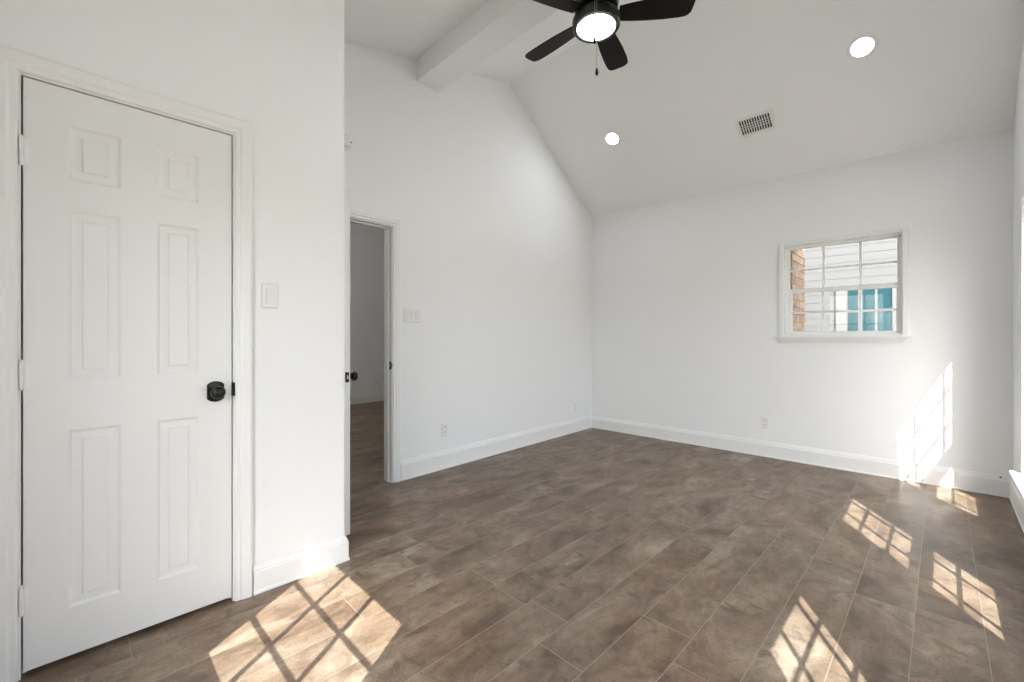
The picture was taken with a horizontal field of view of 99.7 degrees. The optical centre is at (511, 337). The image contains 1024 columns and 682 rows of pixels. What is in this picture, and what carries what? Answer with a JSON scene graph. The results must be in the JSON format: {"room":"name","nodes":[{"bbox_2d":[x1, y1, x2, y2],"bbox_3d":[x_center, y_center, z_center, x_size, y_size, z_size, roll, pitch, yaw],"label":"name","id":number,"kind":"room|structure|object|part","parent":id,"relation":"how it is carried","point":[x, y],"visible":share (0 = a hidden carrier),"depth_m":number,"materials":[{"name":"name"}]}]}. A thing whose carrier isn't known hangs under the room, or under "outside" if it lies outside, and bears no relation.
{"room":"empty bedroom","nodes":[
{"label":"empty bedroom","id":0,"kind":"room"},
{"bbox_2d":[0,0,343,593],"bbox_3d":[-1.421,-0.475,1.780,0.115,3.260,1.438,0,0,45],"label":"wall","id":1,"kind":"structure","parent":0,"point":[276,66],"depth_m":2.03,"materials":[{"name":"white paint"}]},
{"bbox_2d":[18,77,231,671],"bbox_3d":[-1.435,0.124,1.664,0.104,2.020,0.616,0,0,45],"label":"door","id":2,"kind":"structure","parent":1,"relation":"in","point":[125,375],"depth_m":1.64,"materials":[{"name":"white paint"}]},
{"bbox_3d":[-1.246,0.229,1.827,0.066,0.055,0.055,0,0,45],"label":"knob","id":3,"kind":"part","parent":2,"relation":"part of","materials":[{"name":"black metal"}]},
{"bbox_2d":[0,44,251,681],"bbox_3d":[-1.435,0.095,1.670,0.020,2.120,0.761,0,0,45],"label":"trim","id":4,"kind":"structure","parent":1,"relation":"attached to","point":[12,60],"depth_m":1.44,"materials":[{"name":"white paint"}]},
{"bbox_2d":[232,382,234,395],"bbox_3d":[-1.225,0.224,1.898,0.036,0.058,0.008,0,0,45],"label":"strike plate","id":5,"kind":"object","parent":1,"relation":"attached to","point":[233,383],"visible":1,"depth_m":1.89,"materials":[{"name":"black metal"}]},
{"bbox_2d":[261,282,277,308],"bbox_3d":[-1.117,-0.196,1.995,0.011,0.116,0.072,0,0,45],"label":"light switch","id":6,"kind":"object","parent":1,"relation":"attached to","point":[269,291],"visible":1,"depth_m":1.99,"materials":[{"name":"white plastic"}]},
{"bbox_2d":[253,536,349,595],"bbox_3d":[-1.366,1.092,1.739,0.020,0.126,1.458,0,0,45],"label":"baseboard","id":7,"kind":"structure","parent":1,"relation":"attached to","point":[268,575],"depth_m":2.08,"materials":[{"name":"white paint"}]},
{"bbox_2d":[350,223,383,395],"bbox_3d":[-2.881,-0.495,7.524,0.100,3.300,6.600,0,0,45],"label":"wall","id":8,"kind":"structure","parent":0,"point":[366,242],"depth_m":7.73,"materials":[{"name":"white paint"}]},
{"bbox_2d":[350,392,383,404],"bbox_3d":[-2.874,1.080,7.446,0.020,0.150,6.500,0,0,45],"label":"baseboard","id":9,"kind":"structure","parent":8,"relation":"attached to","point":[365,398],"depth_m":7.71,"materials":[{"name":"white paint"}]},
{"bbox_2d":[344,41,590,459],"bbox_3d":[-0.249,-0.751,4.295,0.116,3.813,3.944,0,0,43],"label":"wall","id":10,"kind":"structure","parent":0,"point":[496,236],"depth_m":4.09,"materials":[{"name":"white paint"}]},
{"bbox_2d":[344,134,352,149],"bbox_3d":[-1.206,-1.433,3.146,0.039,0.110,0.110,0,0,43],"label":"smoke detector","id":11,"kind":"object","parent":10,"relation":"attached to","point":[348,143],"visible":0.66,"depth_m":3.14,"materials":[{"name":"white plastic"}]},
{"bbox_2d":[344,185,357,534],"bbox_3d":[-1.180,0.130,2.715,0.666,2.010,0.174,0,0,45],"label":"door","id":12,"kind":"structure","parent":10,"relation":"in","point":[353,376],"depth_m":2.49,"materials":[{"name":"white paint"}]},
{"bbox_3d":[-0.953,0.227,2.567,0.055,0.055,0.066,0,0,45],"label":"knob","id":13,"kind":"part","parent":12,"relation":"part of","materials":[{"name":"black metal"}]},
{"bbox_2d":[350,217,392,482],"bbox_3d":[-1.241,0.129,3.222,0.116,2.052,0.732,0,0,43],"label":"trim","id":14,"kind":"structure","parent":10,"relation":"attached to","point":[388,230],"depth_m":3.47,"materials":[{"name":"white paint"}]},
{"bbox_2d":[350,208,400,482],"bbox_3d":[-1.238,0.098,3.225,0.155,2.114,0.848,0,0,43],"label":"trim","id":15,"kind":"structure","parent":10,"relation":"attached to","point":[355,213],"depth_m":3.46,"materials":[{"name":"white paint"}]},
{"bbox_2d":[404,308,420,322],"bbox_3d":[-0.824,-0.186,3.580,0.011,0.116,0.164,0,0,43],"label":"light switch","id":16,"kind":"object","parent":10,"relation":"attached to","point":[410,315],"visible":1,"depth_m":3.58,"materials":[{"name":"white plastic"}]},
{"bbox_2d":[442,422,447,436],"bbox_3d":[-0.594,0.812,3.832,0.009,0.116,0.072,0,0,42],"label":"wall outlet","id":17,"kind":"object","parent":10,"relation":"attached to","point":[444,425],"visible":1,"depth_m":3.83,"materials":[{"name":"white plastic"}]},
{"bbox_2d":[401,415,591,480],"bbox_3d":[0.069,1.074,4.540,0.023,0.162,2.851,0,0,43],"label":"baseboard","id":18,"kind":"structure","parent":10,"relation":"attached to","point":[421,465],"depth_m":4.18,"materials":[{"name":"white paint"}]},
{"bbox_2d":[18,401,1023,681],"bbox_3d":[-0.226,1.215,4.415,8.450,0.120,7.460,0,0,45],"label":"floor","id":19,"kind":"structure","parent":0,"point":[591,554],"depth_m":1.98,"materials":[{"name":"brown tile"}]},
{"bbox_2d":[344,0,1023,216],"bbox_3d":[0.486,-2.053,2.458,4.020,1.370,5.790,0,0,45],"label":"ceiling","id":20,"kind":"structure","parent":0,"point":[939,71],"depth_m":3.48,"materials":[{"name":"white paint"}]},
{"bbox_2d":[416,0,558,91],"bbox_3d":[0.517,-2.275,2.459,3.503,0.260,0.228,0,0,45],"label":"ceiling beam","id":21,"kind":"structure","parent":20,"relation":"attached to","point":[493,26],"depth_m":3.16,"materials":[{"name":"white paint"}]},
{"bbox_2d":[525,0,695,75],"bbox_3d":[0.461,-1.783,2.505,0.995,0.724,1.030,0,0,45],"label":"ceiling fan","id":22,"kind":"object","parent":20,"relation":"hanging from","point":[596,22],"visible":1,"depth_m":2.44,"materials":[{"name":"black metal"}]},
{"bbox_3d":[0.252,-1.842,2.713,0.140,0.006,0.406,-15,10,-43],"label":"blade","id":23,"kind":"part","parent":22,"relation":"part of","materials":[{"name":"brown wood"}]},
{"bbox_3d":[0.185,-1.842,2.330,0.406,0.006,0.140,0,11,-26],"label":"blade","id":24,"kind":"part","parent":22,"relation":"part of","materials":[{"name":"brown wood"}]},
{"bbox_3d":[0.451,-1.736,2.347,0.008,0.227,0.033,0,0,16],"label":"pull chain","id":25,"kind":"part","parent":22,"relation":"part of","materials":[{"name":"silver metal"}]},
{"bbox_3d":[0.482,-1.770,2.476,0.214,0.030,0.214,0,0,45],"label":"lamp glass","id":26,"kind":"part","parent":22,"relation":"part of","materials":[{"name":"white glass"}]},
{"bbox_3d":[0.637,-1.842,2.769,0.140,0.006,0.406,-12,-6,28],"label":"blade","id":27,"kind":"part","parent":22,"relation":"part of","materials":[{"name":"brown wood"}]},
{"bbox_3d":[0.808,-1.842,2.419,0.406,0.006,0.140,0,-11,10],"label":"blade","id":28,"kind":"part","parent":22,"relation":"part of","materials":[{"name":"black wood"}]},
{"bbox_2d":[604,131,620,145],"bbox_3d":[1.047,-2.076,4.502,0.150,0.102,0.180,0,0,-42],"label":"recessed light","id":29,"kind":"object","parent":20,"relation":"in","point":[612,138],"visible":1,"depth_m":4.50,"materials":[{"name":"white plastic"}]},
{"bbox_2d":[734,108,776,138],"bbox_3d":[2.146,-1.885,3.807,0.300,0.112,0.164,0,0,45],"label":"ceiling vent","id":30,"kind":"object","parent":20,"relation":"in","point":[762,121],"visible":1,"depth_m":3.80,"materials":[{"name":"white plastic"}]},
{"bbox_2d":[846,33,878,59],"bbox_3d":[2.493,-2.071,3.074,0.150,0.102,0.180,0,0,-42],"label":"recessed light","id":31,"kind":"object","parent":20,"relation":"in","point":[862,46],"visible":1,"depth_m":3.07,"materials":[{"name":"white plastic"}]},
{"bbox_2d":[790,249,804,331],"bbox_3d":[2.843,-0.120,4.616,0.377,2.850,0.584,0,0,45],"label":"brick pier","id":32,"kind":"object","parent":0,"point":[797,257],"visible":0.07,"depth_m":4.47,"materials":[{"name":"beige brick"}]},
{"bbox_2d":[591,128,1012,476],"bbox_3d":[2.442,-0.220,4.359,3.751,2.750,0.170,0,0,44],"label":"wall","id":33,"kind":"structure","parent":0,"point":[685,291],"depth_m":3.91,"materials":[{"name":"white paint"}]},
{"bbox_2d":[761,416,768,428],"bbox_3d":[2.466,0.824,4.213,0.072,0.116,0.009,0,0,44],"label":"wall outlet","id":34,"kind":"object","parent":33,"relation":"attached to","point":[764,420],"visible":1,"depth_m":4.21,"materials":[{"name":"white plastic"}]},
{"bbox_2d":[592,416,1010,497],"bbox_3d":[2.315,1.080,4.349,3.581,0.150,0.021,0,0,44],"label":"baseboard","id":35,"kind":"structure","parent":33,"relation":"attached to","point":[984,483],"depth_m":3.85,"materials":[{"name":"white paint"}]},
{"bbox_2d":[772,227,911,342],"bbox_3d":[2.903,-0.427,3.859,0.984,0.940,0.154,0,0,44],"label":"window","id":36,"kind":"structure","parent":33,"relation":"in","point":[786,335],"depth_m":3.80,"materials":[{"name":"white plastic"}]},
{"bbox_3d":[2.872,0.011,3.827,0.984,0.064,0.064,0,0,44],"label":"sill","id":37,"kind":"part","parent":36,"relation":"part of","materials":[{"name":"white paint"}]},
{"bbox_3d":[2.949,-0.645,3.883,0.842,0.431,0.032,0,0,44],"label":"sash","id":38,"kind":"part","parent":36,"relation":"part of","materials":[{"name":"white plastic"}]},
{"bbox_3d":[2.930,-0.243,3.850,0.814,0.436,0.032,0,0,44],"label":"sash","id":39,"kind":"part","parent":36,"relation":"part of","materials":[{"name":"white plastic"}]},
{"bbox_2d":[1013,36,1023,473],"bbox_3d":[1.834,-0.751,1.208,0.170,3.813,5.220,0,0,45],"label":"wall","id":40,"kind":"structure","parent":0,"point":[1018,125],"depth_m":2.85,"materials":[{"name":"white paint"}]},
{"bbox_2d":[1009,478,1023,532],"bbox_3d":[1.767,1.071,1.275,0.020,0.168,5.220,0,0,45],"label":"baseboard","id":41,"kind":"structure","parent":40,"relation":"attached to","point":[1015,498],"depth_m":2.80,"materials":[{"name":"white paint"}]},
{"bbox_2d":[1009,470,1023,501],"bbox_3d":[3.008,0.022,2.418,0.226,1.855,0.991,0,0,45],"label":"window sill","id":42,"kind":"structure","parent":40,"relation":"in","point":[1017,477],"depth_m":2.64,"materials":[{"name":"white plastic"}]},
{"label":"outside","id":43,"kind":"structure","parent":0,"visible":0},
{"bbox_3d":[3.527,1.405,3.544,60.000,0.200,70.000,0,0,45],"label":"ground","id":44,"kind":"structure","parent":43,"visible":0},
{"bbox_2d":[804,238,896,330],"bbox_3d":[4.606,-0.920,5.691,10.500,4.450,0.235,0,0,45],"label":"house","id":45,"kind":"structure","parent":44,"relation":"on","point":[886,249],"depth_m":5.68,"materials":[{"name":"grey"}]},
{"bbox_3d":[4.596,-0.045,5.557,0.445,1.200,0.006,0,0,45],"label":"pane","id":46,"kind":"part","parent":45,"relation":"part of","materials":[{"name":"teal glass"}]}
]}

